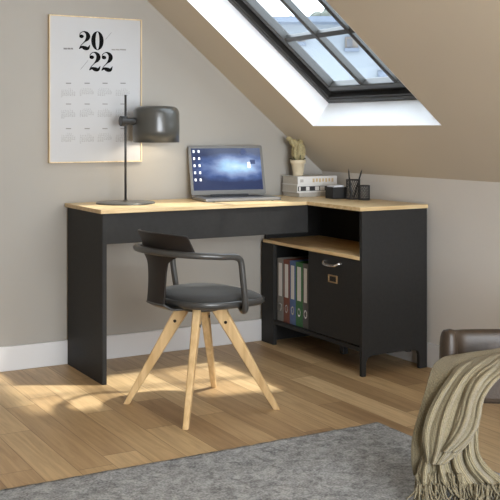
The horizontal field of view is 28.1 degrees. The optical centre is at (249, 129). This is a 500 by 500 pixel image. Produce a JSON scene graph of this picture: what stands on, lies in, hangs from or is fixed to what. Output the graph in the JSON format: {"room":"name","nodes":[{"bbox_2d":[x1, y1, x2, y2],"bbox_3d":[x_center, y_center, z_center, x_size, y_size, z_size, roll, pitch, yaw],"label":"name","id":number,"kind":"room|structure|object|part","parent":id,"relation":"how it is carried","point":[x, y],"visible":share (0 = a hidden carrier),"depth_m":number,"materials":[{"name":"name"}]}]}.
{"room":"home office","nodes":[
{"label":"home office","id":0,"kind":"room"},
{"bbox_2d":[0,0,321,346],"bbox_3d":[-1.738,-0.195,4.247,5.040,2.580,0.100,0,0,-30],"label":"wall","id":1,"kind":"structure","parent":0,"point":[34,191],"depth_m":4.79,"materials":[{"name":"beige paint"}]},
{"bbox_2d":[48,14,141,162],"bbox_3d":[-0.732,-0.191,4.750,0.466,0.690,0.022,0,0,-30],"label":"calendar","id":2,"kind":"object","parent":1,"relation":"attached to","point":[94,62],"visible":0.94,"depth_m":4.74,"materials":[{"name":"white paper"}]},
{"bbox_2d":[0,319,261,371],"bbox_3d":[-1.716,1.039,4.193,4.825,0.112,0.015,0,0,-30],"label":"baseboard","id":3,"kind":"structure","parent":1,"relation":"attached to","point":[52,353],"depth_m":4.82,"materials":[{"name":"white paint"}]},
{"bbox_2d":[0,336,499,489],"bbox_3d":[-0.350,1.145,1.815,5.040,0.100,5.700,0,0,-30],"label":"floor","id":4,"kind":"structure","parent":0,"point":[57,422],"depth_m":3.93,"materials":[{"name":"brown wood"}]},
{"bbox_2d":[123,229,279,429],"bbox_3d":[-0.202,0.741,3.959,0.509,0.707,0.512,0,0,-37],"label":"desk chair","id":5,"kind":"object","parent":4,"relation":"on","point":[159,249],"visible":1,"depth_m":3.84,"materials":[{"name":"brown wood"}]},
{"bbox_3d":[-0.367,0.894,3.988,0.281,0.402,0.031,0,0,8],"label":"leg","id":6,"kind":"part","parent":5,"relation":"part of","materials":[{"name":"brown wood"}]},
{"bbox_3d":[-0.348,0.428,3.848,0.106,0.080,0.355,0,0,-37],"label":"backrest","id":7,"kind":"part","parent":5,"relation":"part of","materials":[{"name":"black plastic"}]},
{"bbox_3d":[-0.265,0.576,3.911,0.349,0.258,0.511,0,0,-37],"label":"armrest","id":8,"kind":"part","parent":5,"relation":"part of","materials":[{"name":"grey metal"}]},
{"bbox_3d":[-0.218,0.894,3.792,0.031,0.402,0.281,0,0,8],"label":"leg","id":9,"kind":"part","parent":5,"relation":"part of","materials":[{"name":"brown wood"}]},
{"bbox_3d":[-0.171,0.894,4.137,0.031,0.402,0.281,0,0,8],"label":"leg","id":10,"kind":"part","parent":5,"relation":"part of","materials":[{"name":"brown wood"}]},
{"bbox_3d":[-0.022,0.894,3.941,0.281,0.402,0.031,0,0,8],"label":"leg","id":11,"kind":"part","parent":5,"relation":"part of","materials":[{"name":"brown wood"}]},
{"bbox_2d":[65,195,427,384],"bbox_3d":[-0.024,0.719,4.646,1.431,0.752,0.901,0,0,-30],"label":"desk","id":12,"kind":"object","parent":4,"relation":"on","point":[367,259],"visible":1,"depth_m":4.56,"materials":[{"name":"black wood"}]},
{"bbox_3d":[-0.734,0.728,4.486,0.020,0.735,0.444,0,0,-30],"label":"panel","id":13,"kind":"part","parent":12,"relation":"part of","materials":[{"name":"laminate"}]},
{"bbox_2d":[96,95,179,205],"bbox_3d":[-0.525,0.089,4.697,0.405,0.506,0.276,0,0,-30],"label":"table lamp","id":14,"kind":"object","parent":12,"relation":"on","point":[151,124],"visible":1,"depth_m":4.65,"materials":[{"name":"grey metal"}]},
{"bbox_3d":[-0.445,-0.028,4.742,0.222,0.172,0.222,0,0,-30],"label":"lamp shade","id":15,"kind":"part","parent":14,"relation":"part of","materials":[{"name":"grey metal"}]},
{"bbox_3d":[-0.173,0.426,4.562,1.030,0.132,0.018,0,0,-30],"label":"modesty panel","id":16,"kind":"part","parent":12,"relation":"part of","materials":[{"name":"laminate"}]},
{"bbox_2d":[188,145,280,201],"bbox_3d":[-0.078,0.211,4.923,0.395,0.264,0.277,0,0,-21],"label":"laptop","id":17,"kind":"object","parent":12,"relation":"on","point":[223,173],"visible":1,"depth_m":5.01,"materials":[{"name":"grey metal"}]},
{"bbox_2d":[277,256,307,321],"bbox_3d":[0.270,0.809,5.140,0.271,0.315,0.058,0,0,-30],"label":"ring binder","id":18,"kind":"object","parent":12,"relation":"on","point":[280,261],"visible":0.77,"depth_m":5.07,"materials":[{"name":"grey cardboard"}]},
{"bbox_2d":[284,257,307,322],"bbox_3d":[0.300,0.809,5.088,0.271,0.315,0.058,0,0,-30],"label":"ring binder","id":19,"kind":"object","parent":12,"relation":"on","point":[286,261],"visible":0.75,"depth_m":5.02,"materials":[{"name":"red cardboard"}]},
{"bbox_2d":[290,259,307,324],"bbox_3d":[0.329,0.809,5.037,0.271,0.315,0.054,0,0,-30],"label":"ring binder","id":20,"kind":"object","parent":12,"relation":"on","point":[292,262],"visible":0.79,"depth_m":4.97,"materials":[{"name":"blue cardboard"}]},
{"bbox_2d":[296,261,307,327],"bbox_3d":[0.359,0.809,4.985,0.271,0.315,0.062,0,0,-30],"label":"ring binder","id":21,"kind":"object","parent":12,"relation":"on","point":[299,265],"visible":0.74,"depth_m":4.92,"materials":[{"name":"green cardboard"}]},
{"bbox_2d":[283,191,324,196],"bbox_3d":[0.313,0.332,5.227,0.236,0.022,0.165,0,0,-29],"label":"book","id":22,"kind":"object","parent":12,"relation":"on","point":[309,194],"visible":0.59,"depth_m":5.14,"materials":[{"name":"white paper"}]},
{"bbox_2d":[282,184,335,192],"bbox_3d":[0.308,0.300,5.223,0.236,0.040,0.166,0,0,-27],"label":"book","id":23,"kind":"object","parent":22,"relation":"on","point":[285,187],"visible":0.83,"depth_m":5.15,"materials":[{"name":"white paper"}]},
{"bbox_2d":[282,174,336,184],"bbox_3d":[0.310,0.259,5.225,0.236,0.043,0.166,0,0,-28],"label":"book","id":24,"kind":"object","parent":23,"relation":"on","point":[317,178],"visible":0.98,"depth_m":5.16,"materials":[{"name":"white paper"}]},
{"bbox_2d":[286,136,305,175],"bbox_3d":[0.240,0.133,5.202,0.114,0.210,0.083,0,0,-30],"label":"potted cactus","id":25,"kind":"object","parent":24,"relation":"on","point":[298,151],"visible":1,"depth_m":5.18,"materials":[{"name":"green plant"}]},
{"bbox_2d":[290,160,305,175],"bbox_3d":[0.249,0.196,5.208,0.083,0.083,0.083,0,0,-30],"label":"pot","id":26,"kind":"object","parent":25,"relation":"attached to","point":[297,165],"depth_m":5.18,"materials":[{"name":"beige ceramic"}]},
{"bbox_3d":[0.253,0.114,5.210,0.073,0.108,0.074,0,0,-30],"label":"cactus stem","id":27,"kind":"part","parent":25,"relation":"part of","materials":[{"name":"plant"}]},
{"bbox_2d":[303,263,307,328],"bbox_3d":[0.387,0.809,4.935,0.271,0.315,0.050,0,0,-30],"label":"ring binder","id":28,"kind":"object","parent":12,"relation":"on","point":[305,265],"visible":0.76,"depth_m":4.87,"materials":[{"name":"green cardboard"}]},
{"bbox_2d":[263,235,359,259],"bbox_3d":[0.431,0.572,4.899,0.358,0.016,0.843,0,0,-30],"label":"shelf","id":29,"kind":"object","parent":12,"relation":"attached to","point":[347,247],"depth_m":4.97,"materials":[{"name":"brown wood"}]},
{"bbox_3d":[0.371,0.618,4.619,0.035,0.024,0.139,0,0,-30],"label":"handle","id":30,"kind":"part","parent":12,"relation":"part of","materials":[{"name":"silver metal"}]},
{"bbox_3d":[0.391,0.773,4.633,0.016,0.378,0.416,0,0,-30],"label":"door","id":31,"kind":"part","parent":12,"relation":"part of","materials":[{"name":"laminate"}]},
{"bbox_2d":[325,185,345,198],"bbox_3d":[0.429,0.309,5.005,0.076,0.067,0.076,0,0,-26],"label":"box","id":32,"kind":"object","parent":12,"relation":"on","point":[331,191],"visible":1,"depth_m":4.97,"materials":[{"name":"black metal"}]},
{"bbox_3d":[0.592,0.675,4.991,0.012,0.630,0.844,0,0,-30],"label":"panel","id":33,"kind":"part","parent":12,"relation":"part of","materials":[{"name":"laminate"}]},
{"bbox_3d":[0.460,1.041,4.896,0.030,0.108,0.030,0,0,-30],"label":"leg","id":34,"kind":"part","parent":12,"relation":"part of","materials":[{"name":"black metal"}]},
{"bbox_2d":[346,179,359,199],"bbox_3d":[0.511,0.293,4.952,0.073,0.099,0.073,0,0,-30],"label":"pencil cup","id":35,"kind":"object","parent":12,"relation":"on","point":[347,180],"visible":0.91,"depth_m":4.93,"materials":[{"name":"black metal"}]},
{"bbox_2d":[348,168,350,197],"bbox_3d":[0.493,0.262,4.950,0.016,0.144,0.008,0,0,0],"label":"pencil","id":36,"kind":"object","parent":35,"relation":"in","point":[348,168],"visible":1,"depth_m":4.95,"materials":[{"name":"paint"}]},
{"bbox_2d":[353,170,361,197],"bbox_3d":[0.532,0.265,4.944,0.046,0.141,0.008,0,0,-9],"label":"pencil","id":37,"kind":"object","parent":35,"relation":"in","point":[361,170],"visible":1,"depth_m":4.94,"materials":[{"name":"paint"}]},
{"bbox_2d":[358,185,369,199],"bbox_3d":[0.558,0.306,4.898,0.061,0.073,0.061,0,0,-30],"label":"pencil cup","id":38,"kind":"object","parent":12,"relation":"on","point":[361,187],"visible":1,"depth_m":4.88,"materials":[{"name":"black metal"}]},
{"bbox_3d":[0.651,0.728,4.527,0.368,0.735,0.020,0,0,-30],"label":"panel","id":39,"kind":"part","parent":12,"relation":"part of","materials":[{"name":"laminate"}]},
{"bbox_2d":[0,422,499,499],"bbox_3d":[0.000,1.084,2.498,2.030,0.022,1.641,0,0,-30],"label":"area rug","id":40,"kind":"object","parent":4,"relation":"on","point":[372,461],"visible":0.8,"depth_m":3.13,"materials":[{"name":"grey fabric"}]},
{"bbox_2d":[439,329,499,403],"bbox_3d":[1.091,0.856,3.059,0.968,0.482,0.695,0,0,-27],"label":"lounge chair","id":41,"kind":"object","parent":4,"relation":"on","point":[452,342],"visible":0.37,"depth_m":3.17,"materials":[{"name":"brown leather"}]},
{"bbox_2d":[406,348,499,499],"bbox_3d":[0.636,0.867,2.935,0.389,0.415,0.279,0,0,0],"label":"knitted throw","id":42,"kind":"object","parent":41,"relation":"on","point":[445,454],"visible":1,"depth_m":2.85,"materials":[{"name":"beige fabric"}]},
{"bbox_3d":[1.047,0.710,3.303,0.947,0.190,0.368,0,0,-6],"label":"backrest","id":43,"kind":"part","parent":41,"relation":"part of","materials":[{"name":"brown leather"}]},
{"bbox_2d":[484,379,499,403],"bbox_3d":[1.066,0.751,2.998,0.870,0.097,0.609,0,0,-27],"label":"seat cushion","id":44,"kind":"object","parent":41,"relation":"on","point":[493,396],"depth_m":2.90,"materials":[{"name":"brown leather"}]},
{"bbox_2d":[147,0,499,181],"bbox_3d":[0.951,-0.661,2.499,2.081,1.767,5.600,0,0,-30],"label":"ceiling","id":45,"kind":"structure","parent":0,"point":[446,53],"depth_m":4.02,"materials":[{"name":"paint"}]},
{"bbox_2d":[187,0,441,125],"bbox_3d":[0.197,-0.454,4.334,1.007,0.873,0.966,0,0,-30],"label":"window reveal","id":46,"kind":"structure","parent":45,"relation":"attached to","point":[222,15],"depth_m":4.76,"materials":[{"name":"white paint"}]},
{"bbox_2d":[228,0,416,102],"bbox_3d":[0.247,-0.523,4.362,0.931,0.783,0.964,0,0,-30],"label":"window","id":47,"kind":"structure","parent":45,"relation":"attached to","point":[390,88],"depth_m":4.69,"materials":[{"name":"black metal"}]},
{"bbox_2d":[322,171,499,344],"bbox_3d":[1.829,0.658,3.000,0.120,0.873,5.600,0,0,-30],"label":"wall","id":48,"kind":"structure","parent":0,"point":[463,216],"depth_m":4.47,"materials":[{"name":"paint"}]},
{"bbox_2d":[387,342,438,367],"bbox_3d":[1.770,1.039,2.967,0.015,0.112,5.600,0,0,-30],"label":"baseboard","id":49,"kind":"structure","parent":48,"relation":"attached to","point":[432,349],"depth_m":4.62,"materials":[{"name":"white paint"}]},
{"label":"outside","id":50,"kind":"structure","parent":0,"visible":0},
{"bbox_2d":[310,8,330,15],"bbox_3d":[1.572,2.220,20.973,0.673,9.750,0.490,0,0,-42],"label":"tree","id":51,"kind":"object","parent":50,"point":[324,12],"visible":0.12,"depth_m":20.77,"materials":[{"name":"green plant"}]},
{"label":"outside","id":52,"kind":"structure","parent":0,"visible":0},
{"bbox_2d":[272,16,387,80],"bbox_3d":[1.755,2.772,16.000,6.710,8.646,6.700,0,0,0],"label":"neighbouring house","id":53,"kind":"structure","parent":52,"point":[344,43],"depth_m":13.00,"materials":[{"name":"grey stone"}]},
{"bbox_3d":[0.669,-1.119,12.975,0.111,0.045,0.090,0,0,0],"label":"window sill","id":54,"kind":"part","parent":53,"relation":"part of","materials":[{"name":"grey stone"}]},
{"bbox_3d":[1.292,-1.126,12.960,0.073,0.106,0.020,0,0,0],"label":"pane","id":55,"kind":"part","parent":53,"relation":"part of","materials":[{"name":"white glass"}]},
{"bbox_3d":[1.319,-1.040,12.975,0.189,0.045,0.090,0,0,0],"label":"window sill","id":56,"kind":"part","parent":53,"relation":"part of","materials":[{"name":"grey stone"}]}
]}

